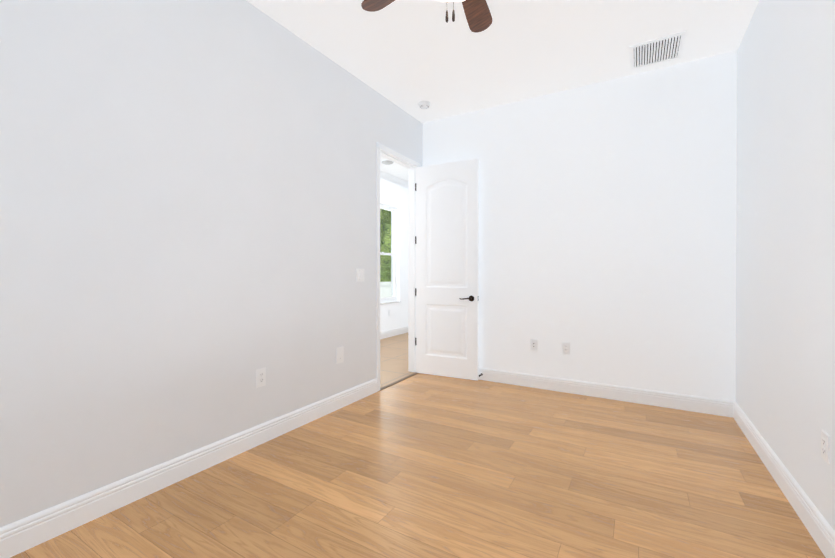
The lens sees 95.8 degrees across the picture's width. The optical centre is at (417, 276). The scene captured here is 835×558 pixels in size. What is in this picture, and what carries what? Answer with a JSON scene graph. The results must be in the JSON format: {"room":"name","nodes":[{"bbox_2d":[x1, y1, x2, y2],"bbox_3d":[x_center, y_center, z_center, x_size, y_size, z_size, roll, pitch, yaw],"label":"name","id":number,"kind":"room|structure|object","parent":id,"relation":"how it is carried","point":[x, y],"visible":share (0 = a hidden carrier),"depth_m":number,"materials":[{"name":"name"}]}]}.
{"room":"empty bedroom","nodes":[
{"label":"empty bedroom","id":0,"kind":"room"},
{"bbox_2d":[0,0,422,526],"bbox_3d":[-1.132,-0.339,2.657,0.120,3.000,4.760,0,0,30],"label":"wall","id":1,"kind":"structure","parent":0,"point":[188,246],"depth_m":2.10,"materials":[{"name":"paint"}]},
{"bbox_2d":[0,378,377,557],"bbox_3d":[-1.312,1.096,2.227,0.015,0.134,3.582,0,0,30],"label":"baseboard","id":2,"kind":"structure","parent":1,"relation":"attached to","point":[26,533],"depth_m":2.02,"materials":[{"name":"paint"}]},
{"bbox_2d":[256,367,265,387],"bbox_3d":[-1.085,0.704,2.618,0.009,0.126,0.076,0,0,30],"label":"electrical outlet","id":3,"kind":"object","parent":1,"relation":"attached to","point":[261,377],"visible":1,"depth_m":2.62,"materials":[{"name":"white plastic"}]},
{"bbox_2d":[336,346,343,363],"bbox_3d":[-0.678,0.692,3.313,0.007,0.142,0.092,0,0,30],"label":"electrical outlet plate","id":4,"kind":"object","parent":1,"relation":"attached to","point":[339,354],"visible":1,"depth_m":3.30,"materials":[{"name":"white plastic"}]},
{"bbox_2d":[356,269,363,281],"bbox_3d":[-0.533,-0.011,3.550,0.014,0.122,0.118,0,0,30],"label":"light switch","id":5,"kind":"object","parent":1,"relation":"attached to","point":[359,275],"visible":1,"depth_m":3.54,"materials":[{"name":"white plastic"}]},
{"bbox_2d":[376,142,420,390],"bbox_3d":[-0.243,-0.093,4.177,0.146,2.490,0.870,0,0,30],"label":"door frame","id":6,"kind":"structure","parent":1,"relation":"attached to","point":[411,165],"depth_m":4.50,"materials":[{"name":"paint"}]},
{"bbox_2d":[416,159,478,380],"bbox_3d":[0.338,-0.071,4.309,0.747,2.420,0.155,0,0,30],"label":"door","id":7,"kind":"structure","parent":6,"relation":"attached to","point":[447,256],"depth_m":4.27,"materials":[{"name":"paint"}]},
{"bbox_2d":[415,183,415,344],"bbox_3d":[-0.202,-0.138,4.153,0.048,1.944,0.782,0,0,30],"label":"jamb hinges and strike","id":8,"kind":"object","parent":1,"relation":"attached to","point":[415,243],"visible":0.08,"depth_m":4.50,"materials":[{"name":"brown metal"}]},
{"bbox_2d":[380,178,407,331],"bbox_3d":[-1.231,-0.360,6.029,0.200,3.000,7.440,0,0,30],"label":"wall","id":9,"kind":"structure","parent":0,"point":[393,194],"depth_m":7.37,"materials":[{"name":"paint"}]},
{"bbox_2d":[380,203,400,304],"bbox_3d":[-0.629,-0.412,6.951,0.137,1.847,0.984,0,0,30],"label":"window","id":10,"kind":"structure","parent":9,"relation":"in","point":[388,300],"depth_m":7.30,"materials":[{"name":"paint"}]},
{"bbox_2d":[380,326,407,338],"bbox_3d":[-1.138,1.074,5.984,0.015,0.134,7.200,0,0,30],"label":"baseboard","id":11,"kind":"structure","parent":9,"relation":"attached to","point":[393,332],"depth_m":7.14,"materials":[{"name":"paint"}]},
{"bbox_2d":[380,171,407,187],"bbox_3d":[-1.110,-1.809,5.950,0.080,0.100,7.200,0,0,30],"label":"crown molding","id":12,"kind":"structure","parent":9,"relation":"attached to","point":[393,179],"depth_m":7.06,"materials":[{"name":"paint"}]},
{"bbox_2d":[10,333,825,557],"bbox_3d":[0.499,1.202,4.145,4.700,0.100,8.720,0,0,30],"label":"floor","id":13,"kind":"structure","parent":0,"point":[420,465],"depth_m":2.05,"materials":[{"name":"brown wood"}]},
{"bbox_2d":[380,373,417,389],"bbox_3d":[-0.193,1.149,4.155,0.040,0.006,0.780,0,0,30],"label":"threshold","id":14,"kind":"object","parent":13,"relation":"on","point":[393,383],"depth_m":4.11,"materials":[{"name":"brown"}]},
{"bbox_2d":[246,0,758,180],"bbox_3d":[0.464,-1.908,4.146,5.020,0.120,8.960,0,0,30],"label":"ceiling","id":15,"kind":"structure","parent":0,"point":[407,56],"depth_m":2.96,"materials":[{"name":"paint"}]},
{"bbox_2d":[381,159,393,164],"bbox_3d":[-0.486,-1.837,6.105,0.210,0.046,0.210,0,0,30],"label":"hall ceiling light","id":16,"kind":"object","parent":15,"relation":"attached to","point":[386,162],"visible":0.94,"depth_m":6.05,"materials":[{"name":"glass"}]},
{"bbox_2d":[418,101,430,108],"bbox_3d":[0.072,-1.827,4.037,0.136,0.042,0.136,0,0,30],"label":"smoke detector","id":17,"kind":"object","parent":15,"relation":"attached to","point":[424,104],"visible":1,"depth_m":4.00,"materials":[{"name":"white plastic"}]},
{"bbox_2d":[361,0,491,32],"bbox_3d":[0.182,-1.536,1.916,1.250,0.597,1.248,0,0,30],"label":"ceiling fan","id":18,"kind":"object","parent":15,"relation":"hanging from","point":[478,15],"visible":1,"depth_m":2.29,"materials":[{"name":"brown wood"}]},
{"bbox_2d":[629,30,686,69],"bbox_3d":[1.956,-1.837,3.095,0.377,0.009,0.409,0,0,30],"label":"ceiling vent","id":19,"kind":"object","parent":15,"relation":"in","point":[657,51],"visible":1,"depth_m":3.08,"materials":[{"name":"white metal"}]},
{"bbox_2d":[423,51,736,400],"bbox_3d":[1.365,-0.347,3.883,2.950,3.000,0.120,0,0,30],"label":"wall","id":20,"kind":"structure","parent":0,"point":[607,229],"depth_m":3.54,"materials":[{"name":"paint"}]},
{"bbox_2d":[530,339,537,350],"bbox_3d":[1.205,0.710,3.907,0.074,0.120,0.010,0,0,30],"label":"outlet","id":21,"kind":"object","parent":20,"relation":"attached to","point":[534,344],"visible":1,"depth_m":3.90,"materials":[{"name":"white plastic"}]},
{"bbox_2d":[562,342,569,354],"bbox_3d":[1.476,0.714,3.749,0.076,0.122,0.009,0,0,30],"label":"duplex electrical outlet","id":22,"kind":"object","parent":20,"relation":"attached to","point":[565,347],"visible":1,"depth_m":3.75,"materials":[{"name":"white plastic"}]},
{"bbox_2d":[478,367,731,416],"bbox_3d":[1.312,1.087,3.841,2.910,0.134,0.020,0,0,30],"label":"baseboard","id":23,"kind":"structure","parent":20,"relation":"attached to","point":[713,406],"depth_m":3.53,"materials":[{"name":"paint"}]},
{"bbox_2d":[735,0,834,530],"bbox_3d":[1.516,-0.330,1.105,0.120,3.000,4.760,0,0,30],"label":"wall","id":24,"kind":"structure","parent":0,"point":[785,302],"depth_m":2.00,"materials":[{"name":"paint"}]},
{"bbox_2d":[732,401,834,557],"bbox_3d":[1.459,1.103,1.148,0.015,0.134,4.520,0,0,30],"label":"baseboard","id":25,"kind":"structure","parent":24,"relation":"attached to","point":[820,530],"depth_m":1.92,"materials":[{"name":"paint"}]},
{"bbox_2d":[821,429,829,464],"bbox_3d":[1.728,0.723,1.599,0.009,0.122,0.076,0,0,30],"label":"electrical outlet","id":26,"kind":"object","parent":24,"relation":"attached to","point":[825,446],"visible":1,"depth_m":1.59,"materials":[{"name":"white plastic"}]},
{"label":"outside","id":27,"kind":"structure","parent":0,"visible":0},
{"bbox_3d":[-15.508,1.408,19.505,38.050,0.100,70.000,0,0,30],"label":"ground","id":28,"kind":"structure","parent":27,"visible":0},
{"bbox_2d":[380,282,390,297],"bbox_3d":[-0.626,0.716,12.508,0.134,1.370,11.114,0,0,30],"label":"fence","id":29,"kind":"object","parent":28,"relation":"on","point":[383,291],"depth_m":11.84,"materials":[{"name":"white plastic"}]},
{"bbox_2d":[380,209,390,281],"bbox_3d":[-3.492,-2.617,15.674,6.697,8.018,14.635,0,0,30],"label":"trees","id":30,"kind":"object","parent":28,"relation":"on","point":[385,230],"depth_m":16.33,"materials":[{"name":"green plant"}]}
]}

